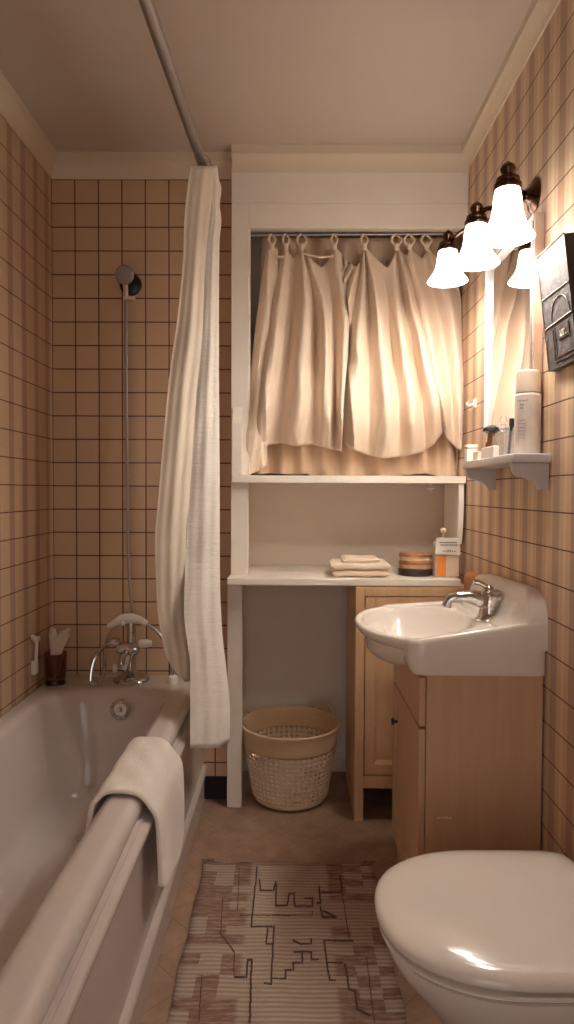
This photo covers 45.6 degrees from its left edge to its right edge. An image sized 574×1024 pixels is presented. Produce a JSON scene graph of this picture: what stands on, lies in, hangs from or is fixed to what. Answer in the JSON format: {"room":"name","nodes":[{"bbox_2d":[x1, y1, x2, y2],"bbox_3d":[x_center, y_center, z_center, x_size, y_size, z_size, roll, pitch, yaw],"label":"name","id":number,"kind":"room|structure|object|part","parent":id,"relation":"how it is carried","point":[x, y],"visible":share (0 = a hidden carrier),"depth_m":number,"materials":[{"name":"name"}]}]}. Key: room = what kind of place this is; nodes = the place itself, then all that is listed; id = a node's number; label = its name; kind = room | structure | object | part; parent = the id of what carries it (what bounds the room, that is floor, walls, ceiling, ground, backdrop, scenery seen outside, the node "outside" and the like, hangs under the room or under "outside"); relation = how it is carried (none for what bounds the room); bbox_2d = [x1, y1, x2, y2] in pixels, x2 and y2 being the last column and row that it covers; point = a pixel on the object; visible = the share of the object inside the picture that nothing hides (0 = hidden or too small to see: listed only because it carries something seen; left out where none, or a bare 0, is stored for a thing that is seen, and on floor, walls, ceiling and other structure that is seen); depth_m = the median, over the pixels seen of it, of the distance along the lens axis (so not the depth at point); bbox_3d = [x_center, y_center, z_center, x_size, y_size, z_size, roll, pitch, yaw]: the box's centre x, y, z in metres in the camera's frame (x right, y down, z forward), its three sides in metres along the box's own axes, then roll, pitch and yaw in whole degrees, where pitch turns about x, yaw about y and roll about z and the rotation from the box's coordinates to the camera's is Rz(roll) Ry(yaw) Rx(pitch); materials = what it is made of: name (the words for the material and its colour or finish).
{"room":"bathroom","nodes":[
{"label":"bathroom","id":0,"kind":"room"},
{"bbox_2d":[0,114,53,716],"bbox_3d":[-1.045,-0.074,1.247,0.100,2.700,3.880,0,2,0],"label":"wall","id":1,"kind":"structure","parent":0,"point":[26,385],"depth_m":2.56,"materials":[{"name":"tile"}]},
{"bbox_2d":[0,70,56,179],"bbox_3d":[-0.972,-1.371,1.047,0.037,0.096,3.561,0,2,0],"label":"trim","id":2,"kind":"structure","parent":1,"relation":"attached to","point":[13,110],"depth_m":2.50,"materials":[{"name":"beige paint"}]},
{"bbox_2d":[31,635,39,674],"bbox_3d":[-0.974,0.548,2.630,0.026,0.160,0.067,0,2,0],"label":"razor","id":3,"kind":"object","parent":1,"relation":"attached to","point":[34,663],"visible":1,"depth_m":2.63,"materials":[{"name":"white plastic"}]},
{"bbox_3d":[-0.970,0.545,2.639,0.017,0.096,0.016,0,2,0],"label":"handle","id":4,"kind":"part","parent":3,"relation":"part of","materials":[{"name":"white plastic"}]},
{"bbox_2d":[51,180,231,775],"bbox_3d":[-0.604,-0.177,2.912,0.755,2.592,0.100,0,2,0],"label":"wall","id":5,"kind":"structure","parent":0,"point":[99,227],"depth_m":2.85,"materials":[{"name":"tile"}]},
{"bbox_2d":[115,265,141,613],"bbox_3d":[-0.653,-0.273,2.812,0.094,1.456,0.096,0,2,0],"label":"shower","id":6,"kind":"object","parent":5,"relation":"attached to","point":[130,283],"visible":0.94,"depth_m":2.82,"materials":[{"name":"silver metal"}]},
{"bbox_3d":[-0.658,-0.923,2.796,0.026,0.086,0.037,0,2,0],"label":"handle","id":7,"kind":"part","parent":6,"relation":"part of","materials":[{"name":"beige plastic"}]},
{"bbox_2d":[52,152,231,179],"bbox_3d":[-0.599,-1.422,2.806,0.755,0.096,0.037,0,2,0],"label":"trim","id":8,"kind":"structure","parent":5,"relation":"attached to","point":[68,165],"depth_m":2.80,"materials":[{"name":"beige paint"}]},
{"bbox_2d":[138,0,220,207],"bbox_3d":[-0.365,-1.216,1.047,0.039,0.039,3.562,0,2,2],"label":"curtain rod","id":9,"kind":"object","parent":5,"relation":"attached to","point":[148,8],"visible":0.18,"depth_m":1.92,"materials":[{"name":"grey metal"}]},
{"bbox_2d":[155,155,229,747],"bbox_3d":[-0.341,-0.227,2.477,0.259,2.172,0.498,0,2,-7],"label":"shower curtain","id":10,"kind":"object","parent":9,"relation":"hanging from","point":[187,529],"visible":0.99,"depth_m":2.39,"materials":[{"name":"white fabric"}]},
{"bbox_2d":[204,776,226,798],"bbox_3d":[-0.610,1.172,2.963,0.755,0.108,0.080,0,2,0],"label":"baseboard","id":11,"kind":"structure","parent":5,"relation":"attached to","point":[215,787],"depth_m":2.92,"materials":[{"name":"black"}]},
{"bbox_2d":[0,0,532,151],"bbox_3d":[-0.133,-1.460,1.197,1.911,0.080,4.080,0,2,0],"label":"ceiling","id":12,"kind":"structure","parent":0,"point":[90,74],"depth_m":2.22,"materials":[{"name":"paint"}]},
{"bbox_2d":[141,771,442,1023],"bbox_3d":[-0.145,1.319,1.282,1.911,0.080,4.080,0,2,0],"label":"floor","id":13,"kind":"structure","parent":0,"point":[327,832],"depth_m":2.56,"materials":[{"name":"brown stone"}]},
{"bbox_2d":[0,675,207,1023],"bbox_3d":[-0.669,0.988,1.866,0.650,0.540,2.060,0,2,0],"label":"bathtub","id":14,"kind":"object","parent":13,"relation":"on","point":[85,915],"visible":0.81,"depth_m":1.94,"materials":[{"name":"ceramic"}]},
{"bbox_2d":[44,650,66,685],"bbox_3d":[-0.931,0.628,2.748,0.090,0.125,0.090,0,2,0],"label":"cup","id":15,"kind":"object","parent":14,"relation":"on","point":[54,665],"visible":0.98,"depth_m":2.71,"materials":[{"name":"brown glass"}]},
{"bbox_2d":[49,627,69,654],"bbox_3d":[-0.913,0.561,2.746,0.084,0.203,0.068,0,2,0],"label":"bath pouf","id":16,"kind":"object","parent":15,"relation":"in","point":[57,642],"visible":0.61,"depth_m":2.72,"materials":[{"name":"beige fabric"}]},
{"bbox_2d":[88,623,151,685],"bbox_3d":[-0.674,0.567,2.760,0.244,0.251,0.148,-1,2,-36],"label":"mixer tap","id":17,"kind":"object","parent":14,"relation":"on","point":[127,651],"visible":1,"depth_m":2.75,"materials":[{"name":"silver metal"}]},
{"bbox_3d":[-0.700,0.530,2.774,0.045,0.037,0.037,0,2,0],"label":"handle","id":18,"kind":"part","parent":17,"relation":"part of","materials":[{"name":"silver metal"}]},
{"bbox_3d":[-0.667,0.608,2.744,0.070,0.070,0.032,0,2,0],"label":"lever","id":19,"kind":"part","parent":17,"relation":"part of","materials":[{"name":"white metal"}]},
{"bbox_3d":[-0.646,0.570,2.754,0.090,0.082,0.105,0,2,0],"label":"spout","id":20,"kind":"part","parent":17,"relation":"part of","materials":[{"name":"silver metal"}]},
{"bbox_2d":[107,613,177,684],"bbox_3d":[-0.586,0.553,2.777,0.300,0.276,0.053,0,2,7],"label":"shower","id":21,"kind":"object","parent":17,"relation":"on","point":[122,619],"visible":0.8,"depth_m":2.77,"materials":[{"name":"white plastic"}]},
{"bbox_3d":[-0.574,0.534,2.772,0.054,0.038,0.035,0,2,8],"label":"handle","id":22,"kind":"part","parent":17,"relation":"part of","materials":[{"name":"white plastic"}]},
{"bbox_2d":[86,737,183,887],"bbox_3d":[-0.408,0.864,1.915,0.188,0.338,0.424,0,2,0],"label":"bath towel","id":23,"kind":"object","parent":14,"relation":"on","point":[149,769],"visible":0.99,"depth_m":1.87,"materials":[{"name":"white fabric"}]},
{"bbox_2d":[166,859,406,1023],"bbox_3d":[-0.004,1.260,1.664,0.626,0.010,1.541,0,2,0],"label":"bath rug","id":24,"kind":"object","parent":13,"relation":"on","point":[279,942],"visible":0.98,"depth_m":1.95,"materials":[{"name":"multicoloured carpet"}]},
{"bbox_2d":[242,704,339,810],"bbox_3d":[0.013,1.045,2.941,0.428,0.359,0.428,0,2,-14],"label":"laundry basket","id":25,"kind":"object","parent":13,"relation":"on","point":[284,790],"visible":0.99,"depth_m":2.82,"materials":[{"name":"wicker"}]},
{"bbox_3d":[-0.184,0.890,2.980,0.029,0.053,0.161,1,2,12],"label":"handle","id":26,"kind":"part","parent":25,"relation":"part of","materials":[{"name":"wicker"}]},
{"bbox_3d":[0.175,0.889,3.060,0.029,0.053,0.161,-1,2,-37],"label":"handle","id":27,"kind":"part","parent":25,"relation":"part of","materials":[{"name":"wicker"}]},
{"bbox_2d":[346,571,478,821],"bbox_3d":[0.498,0.730,2.860,0.454,1.008,0.560,0,2,0],"label":"storage cabinet","id":28,"kind":"object","parent":13,"relation":"on","point":[369,678],"visible":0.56,"depth_m":2.72,"materials":[{"name":"brown wood"}]},
{"bbox_3d":[0.494,0.692,2.720,0.370,0.712,0.020,0,2,0],"label":"door","id":29,"kind":"part","parent":28,"relation":"part of","materials":[{"name":"brown wood"}]},
{"bbox_2d":[391,665,542,862],"bbox_3d":[0.530,0.852,2.155,0.366,0.806,0.486,0,2,0],"label":"vanity cabinet","id":30,"kind":"object","parent":13,"relation":"on","point":[467,750],"visible":0.68,"depth_m":1.91,"materials":[{"name":"brown wood"}]},
{"bbox_3d":[0.360,0.702,2.289,0.022,0.024,0.023,0,2,0],"label":"knob","id":31,"kind":"part","parent":30,"relation":"part of","materials":[{"name":"grey metal"}]},
{"bbox_3d":[0.378,0.865,2.157,0.018,0.530,0.485,0,2,0],"label":"door","id":32,"kind":"part","parent":30,"relation":"part of","materials":[{"name":"brown wood"}]},
{"bbox_3d":[0.380,0.523,2.146,0.018,0.137,0.485,0,2,0],"label":"drawer","id":33,"kind":"part","parent":30,"relation":"part of","materials":[{"name":"brown wood"}]},
{"bbox_2d":[354,573,547,676],"bbox_3d":[0.471,0.339,2.198,0.501,0.268,0.630,0,2,0],"label":"basin","id":34,"kind":"object","parent":30,"relation":"in","point":[427,638],"visible":0.88,"depth_m":1.90,"materials":[{"name":"beige ceramic"}]},
{"bbox_2d":[442,579,501,622],"bbox_3d":[0.575,0.273,2.120,0.188,0.129,0.093,0,2,0],"label":"mixer tap","id":35,"kind":"object","parent":34,"relation":"on","point":[488,600],"visible":0.98,"depth_m":2.11,"materials":[{"name":"silver metal"}]},
{"bbox_3d":[0.551,0.273,2.125,0.140,0.059,0.056,0,2,0],"label":"spout","id":36,"kind":"part","parent":35,"relation":"part of","materials":[{"name":"silver metal"}]},
{"bbox_3d":[0.614,0.236,2.123,0.066,0.054,0.036,0,2,0],"label":"lever","id":37,"kind":"part","parent":35,"relation":"part of","materials":[{"name":"silver metal"}]},
{"bbox_2d":[374,850,573,1023],"bbox_3d":[0.452,1.051,1.477,0.524,0.448,0.468,0,2,0],"label":"toilet","id":38,"kind":"object","parent":13,"relation":"on","point":[480,936],"visible":1,"depth_m":1.36,"materials":[{"name":"beige ceramic"}]},
{"bbox_3d":[0.437,0.885,1.472,0.481,0.015,0.458,0,2,0],"label":"seat","id":39,"kind":"part","parent":38,"relation":"part of","materials":[{"name":"white plastic"}]},
{"bbox_3d":[0.452,1.085,1.478,0.490,0.380,0.438,0,2,0],"label":"bowl","id":40,"kind":"part","parent":38,"relation":"part of","materials":[{"name":"beige ceramic"}]},
{"bbox_2d":[242,243,444,771],"bbox_3d":[0.254,-0.129,3.226,0.956,2.700,0.100,0,2,0],"label":"wall","id":41,"kind":"structure","parent":0,"point":[295,636],"depth_m":3.19,"materials":[{"name":"paint"}]},
{"bbox_2d":[227,565,460,585],"bbox_3d":[0.227,0.291,2.947,0.927,0.067,0.477,0,2,0],"label":"shelf","id":42,"kind":"object","parent":41,"relation":"attached to","point":[258,574],"visible":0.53,"depth_m":2.71,"materials":[{"name":"white paint"}]},
{"bbox_2d":[329,555,391,576],"bbox_3d":[0.300,0.222,2.835,0.243,0.078,0.202,0,2,0],"label":"folded towel","id":43,"kind":"object","parent":42,"relation":"on","point":[347,565],"visible":1,"depth_m":2.74,"materials":[{"name":"white fabric"}]},
{"bbox_2d":[398,567,431,576],"bbox_3d":[0.534,0.248,2.845,0.144,0.028,0.144,0,2,0],"label":"round box","id":44,"kind":"object","parent":42,"relation":"on","point":[404,572],"visible":0.7,"depth_m":2.78,"materials":[{"name":"grey paint"}]},
{"bbox_3d":[0.534,0.239,2.844,0.144,0.012,0.144,0,2,0],"label":"lid","id":45,"kind":"part","parent":44,"relation":"part of","materials":[{"name":"grey paint"}]},
{"bbox_2d":[399,560,431,569],"bbox_3d":[0.535,0.217,2.844,0.138,0.032,0.138,0,2,0],"label":"round box","id":46,"kind":"object","parent":44,"relation":"on","point":[402,564],"visible":0.78,"depth_m":2.79,"materials":[{"name":"beige paint"}]},
{"bbox_2d":[399,551,431,561],"bbox_3d":[0.535,0.185,2.843,0.136,0.031,0.136,0,2,0],"label":"round box","id":47,"kind":"object","parent":46,"relation":"on","point":[412,556],"visible":1,"depth_m":2.79,"materials":[{"name":"beige paint"}]},
{"bbox_3d":[0.535,0.176,2.842,0.136,0.013,0.136,0,2,0],"label":"lid","id":48,"kind":"part","parent":47,"relation":"part of","materials":[{"name":"brown paint"}]},
{"bbox_3d":[0.535,0.208,2.843,0.138,0.013,0.138,0,2,0],"label":"lid","id":49,"kind":"part","parent":46,"relation":"part of","materials":[{"name":"brown paint"}]},
{"bbox_2d":[432,528,459,576],"bbox_3d":[0.650,0.164,2.785,0.102,0.199,0.067,0,2,0],"label":"soap pump bottle","id":50,"kind":"object","parent":42,"relation":"on","point":[446,551],"visible":1,"depth_m":2.76,"materials":[{"name":"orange plastic"}]},
{"bbox_2d":[232,407,465,543],"bbox_3d":[0.251,-0.153,2.964,0.946,0.555,0.415,0,2,0],"label":"wall shelf unit","id":51,"kind":"object","parent":41,"relation":"attached to","point":[454,485],"visible":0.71,"depth_m":2.76,"materials":[{"name":"white paint"}]},
{"bbox_3d":[-0.202,-0.289,2.776,0.041,0.278,0.036,0,2,0],"label":"panel","id":52,"kind":"part","parent":51,"relation":"part of","materials":[{"name":"white paint"}]},
{"bbox_3d":[0.706,0.005,2.893,0.022,0.246,0.265,0,2,0],"label":"panel","id":53,"kind":"part","parent":51,"relation":"part of","materials":[{"name":"white paint"}]},
{"bbox_2d":[231,167,468,474],"bbox_3d":[0.254,-0.776,2.965,0.959,1.250,0.382,0,2,0],"label":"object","id":54,"kind":"structure","parent":41,"relation":"attached to","point":[279,203],"depth_m":2.76,"materials":[{"name":"white paint"}]},
{"bbox_2d":[251,233,455,235],"bbox_3d":[0.269,-1.132,2.795,0.843,0.019,0.016,0,2,0],"label":"rail","id":55,"kind":"object","parent":54,"relation":"attached to","point":[387,234],"visible":0.84,"depth_m":2.79,"materials":[{"name":"grey metal"}]},
{"bbox_2d":[246,233,463,475],"bbox_3d":[0.278,-0.658,2.835,0.903,1.027,0.228,0,2,0],"label":"curtain","id":56,"kind":"object","parent":55,"relation":"hanging from","point":[357,363],"visible":0.99,"depth_m":2.82,"materials":[{"name":"beige fabric"}]},
{"bbox_3d":[-0.107,-0.620,2.813,0.134,0.948,0.095,0,2,0],"label":"panel","id":57,"kind":"part","parent":56,"relation":"part of","materials":[{"name":"beige fabric"}]},
{"bbox_3d":[-0.033,-1.045,2.779,0.061,0.026,0.015,0,2,0],"label":"tie cord","id":58,"kind":"part","parent":56,"relation":"part of","materials":[{"name":"beige fabric"}]},
{"bbox_3d":[0.057,-0.664,2.829,0.408,0.869,0.204,0,2,0],"label":"panel","id":59,"kind":"part","parent":56,"relation":"part of","materials":[{"name":"beige fabric"}]},
{"bbox_3d":[0.126,-1.045,2.778,0.132,0.027,0.015,0,2,0],"label":"tie cord","id":60,"kind":"part","parent":56,"relation":"part of","materials":[{"name":"beige fabric"}]},
{"bbox_3d":[0.428,-0.663,2.825,0.458,0.880,0.207,0,2,0],"label":"panel","id":61,"kind":"part","parent":56,"relation":"part of","materials":[{"name":"beige fabric"}]},
{"bbox_3d":[0.611,-0.678,2.814,0.236,0.848,0.144,0,2,0],"label":"panel","id":62,"kind":"part","parent":56,"relation":"part of","materials":[{"name":"beige fabric"}]},
{"bbox_2d":[444,0,573,861],"bbox_3d":[0.766,-0.066,1.232,0.100,2.700,3.880,0,2,0],"label":"wall","id":63,"kind":"structure","parent":0,"point":[517,530],"depth_m":1.91,"materials":[{"name":"tile"}]},
{"bbox_2d":[231,144,469,172],"bbox_3d":[0.256,-1.416,2.740,0.956,0.096,0.037,0,2,0],"label":"trim","id":64,"kind":"structure","parent":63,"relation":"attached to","point":[246,158],"depth_m":2.74,"materials":[{"name":"beige paint"}]},
{"bbox_2d":[466,398,476,407],"bbox_3d":[0.709,-0.420,2.639,0.038,0.035,0.036,0,2,0],"label":"wall hook","id":65,"kind":"object","parent":63,"relation":"attached to","point":[474,404],"visible":1,"depth_m":2.63,"materials":[{"name":"white plastic"}]},
{"bbox_2d":[427,161,540,287],"bbox_3d":[0.610,-0.858,2.105,0.232,0.255,0.752,0,2,0],"label":"wall light","id":66,"kind":"object","parent":63,"relation":"attached to","point":[508,226],"visible":1,"depth_m":1.99,"materials":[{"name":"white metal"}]},
{"bbox_3d":[0.567,-0.869,2.410,0.142,0.113,0.142,0,2,0],"label":"lamp shade","id":67,"kind":"part","parent":66,"relation":"part of","materials":[{"name":"white glass"}]},
{"bbox_2d":[437,230,458,251],"bbox_3d":[0.568,-0.957,2.408,0.074,0.076,0.074,0,2,0],"label":"socket","id":68,"kind":"object","parent":66,"relation":"attached to","point":[448,244],"depth_m":2.38,"materials":[{"name":"gold metal"}]},
{"bbox_3d":[0.582,-0.824,2.101,0.142,0.123,0.142,0,2,0],"label":"lamp shade","id":69,"kind":"part","parent":66,"relation":"part of","materials":[{"name":"white glass"}]},
{"bbox_2d":[464,201,488,227],"bbox_3d":[0.583,-0.917,2.099,0.074,0.076,0.074,0,2,0],"label":"socket","id":70,"kind":"object","parent":66,"relation":"attached to","point":[478,217],"depth_m":2.07,"materials":[{"name":"gold metal"}]},
{"bbox_3d":[0.636,-0.915,2.104,0.136,0.073,0.617,0,2,-1],"label":"arm","id":71,"kind":"part","parent":66,"relation":"part of","materials":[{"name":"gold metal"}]},
{"bbox_2d":[493,161,521,192],"bbox_3d":[0.582,-0.887,1.799,0.074,0.076,0.074,0,2,0],"label":"socket","id":72,"kind":"object","parent":66,"relation":"attached to","point":[508,180],"depth_m":1.78,"materials":[{"name":"gold metal"}]},
{"bbox_3d":[0.582,-0.788,1.802,0.142,0.133,0.142,0,2,0],"label":"lamp shade","id":73,"kind":"part","parent":66,"relation":"part of","materials":[{"name":"white glass"}]},
{"bbox_2d":[462,453,550,489],"bbox_3d":[0.670,-0.119,2.141,0.105,0.098,0.562,0,2,0],"label":"shelf","id":74,"kind":"object","parent":63,"relation":"attached to","point":[534,467],"visible":1,"depth_m":1.88,"materials":[{"name":"grey paint"}]},
{"bbox_2d":[464,445,477,461],"bbox_3d":[0.642,-0.205,2.385,0.040,0.058,0.038,0,2,0],"label":"jar","id":75,"kind":"object","parent":74,"relation":"on","point":[469,449],"visible":0.85,"depth_m":2.37,"materials":[{"name":"white plastic"}]},
{"bbox_3d":[0.642,-0.228,2.384,0.040,0.012,0.038,0,2,0],"label":"lid","id":76,"kind":"part","parent":75,"relation":"part of","materials":[{"name":"white plastic"}]},
{"bbox_2d":[473,451,480,459],"bbox_3d":[0.652,-0.189,2.305,0.035,0.030,0.060,0,2,0],"label":"packet","id":77,"kind":"object","parent":74,"relation":"on","point":[476,455],"visible":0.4,"depth_m":2.28,"materials":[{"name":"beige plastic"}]},
{"bbox_2d":[481,446,498,458],"bbox_3d":[0.634,-0.186,2.135,0.020,0.035,0.130,0,2,0],"label":"carton","id":78,"kind":"object","parent":74,"relation":"on","point":[491,451],"visible":0.83,"depth_m":2.10,"materials":[{"name":"white cardboard"}]},
{"bbox_2d":[483,425,499,446],"bbox_3d":[0.667,-0.228,2.229,0.054,0.112,0.054,1,2,23],"label":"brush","id":79,"kind":"object","parent":74,"relation":"on","point":[491,430],"visible":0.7,"depth_m":2.21,"materials":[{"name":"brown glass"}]},
{"bbox_2d":[514,369,540,452],"bbox_3d":[0.682,-0.281,1.937,0.071,0.238,0.071,0,2,0],"label":"spray can","id":80,"kind":"object","parent":74,"relation":"on","point":[527,409],"visible":0.94,"depth_m":1.91,"materials":[{"name":"white metal"}]},
{"bbox_3d":[0.665,-0.203,2.044,0.056,0.075,0.056,0,2,0],"label":"glass tumbler","id":81,"kind":"object","parent":74,"relation":"on","visible":0},
{"bbox_2d":[507,418,513,453],"bbox_3d":[0.673,-0.228,2.058,0.031,0.108,0.017,-1,2,-28],"label":"makeup brush","id":82,"kind":"object","parent":81,"relation":"in","point":[511,420],"visible":0.86,"depth_m":2.05,"materials":[{"name":"black plastic"}]},
{"bbox_2d":[462,0,560,166],"bbox_3d":[0.702,-1.372,1.004,0.037,0.076,3.502,0,2,0],"label":"trim","id":83,"kind":"structure","parent":63,"relation":"attached to","point":[539,14],"depth_m":2.17,"materials":[{"name":"beige paint"}]},
{"bbox_2d":[483,212,544,434],"bbox_3d":[0.709,-0.557,2.166,0.031,0.585,0.485,0,2,0],"label":"wall mirror","id":84,"kind":"object","parent":63,"relation":"attached to","point":[513,310],"visible":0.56,"depth_m":2.15,"materials":[{"name":"mirror"}]},
{"bbox_3d":[0.709,-0.554,2.166,0.004,0.564,0.457,0,2,0],"label":"glass","id":85,"kind":"part","parent":84,"relation":"part of","materials":[{"name":"white mirror"}]},
{"bbox_2d":[536,232,573,371],"bbox_3d":[0.693,-0.528,1.744,0.056,0.309,0.182,0,2,0],"label":"picture frame","id":86,"kind":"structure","parent":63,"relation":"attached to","point":[555,264],"depth_m":1.73,"materials":[{"name":"grey metal"}]},
{"bbox_3d":[-0.238,-0.125,3.011,0.025,2.700,0.338,0,2,0],"label":"wall","id":87,"kind":"structure","parent":0,"visible":0},
{"bbox_2d":[227,203,248,807],"bbox_3d":[-0.202,-0.011,2.827,0.085,2.484,0.045,0,2,0],"label":"trim","id":88,"kind":"structure","parent":87,"relation":"attached to","point":[239,211],"depth_m":2.80,"materials":[{"name":"white paint"}]}
]}

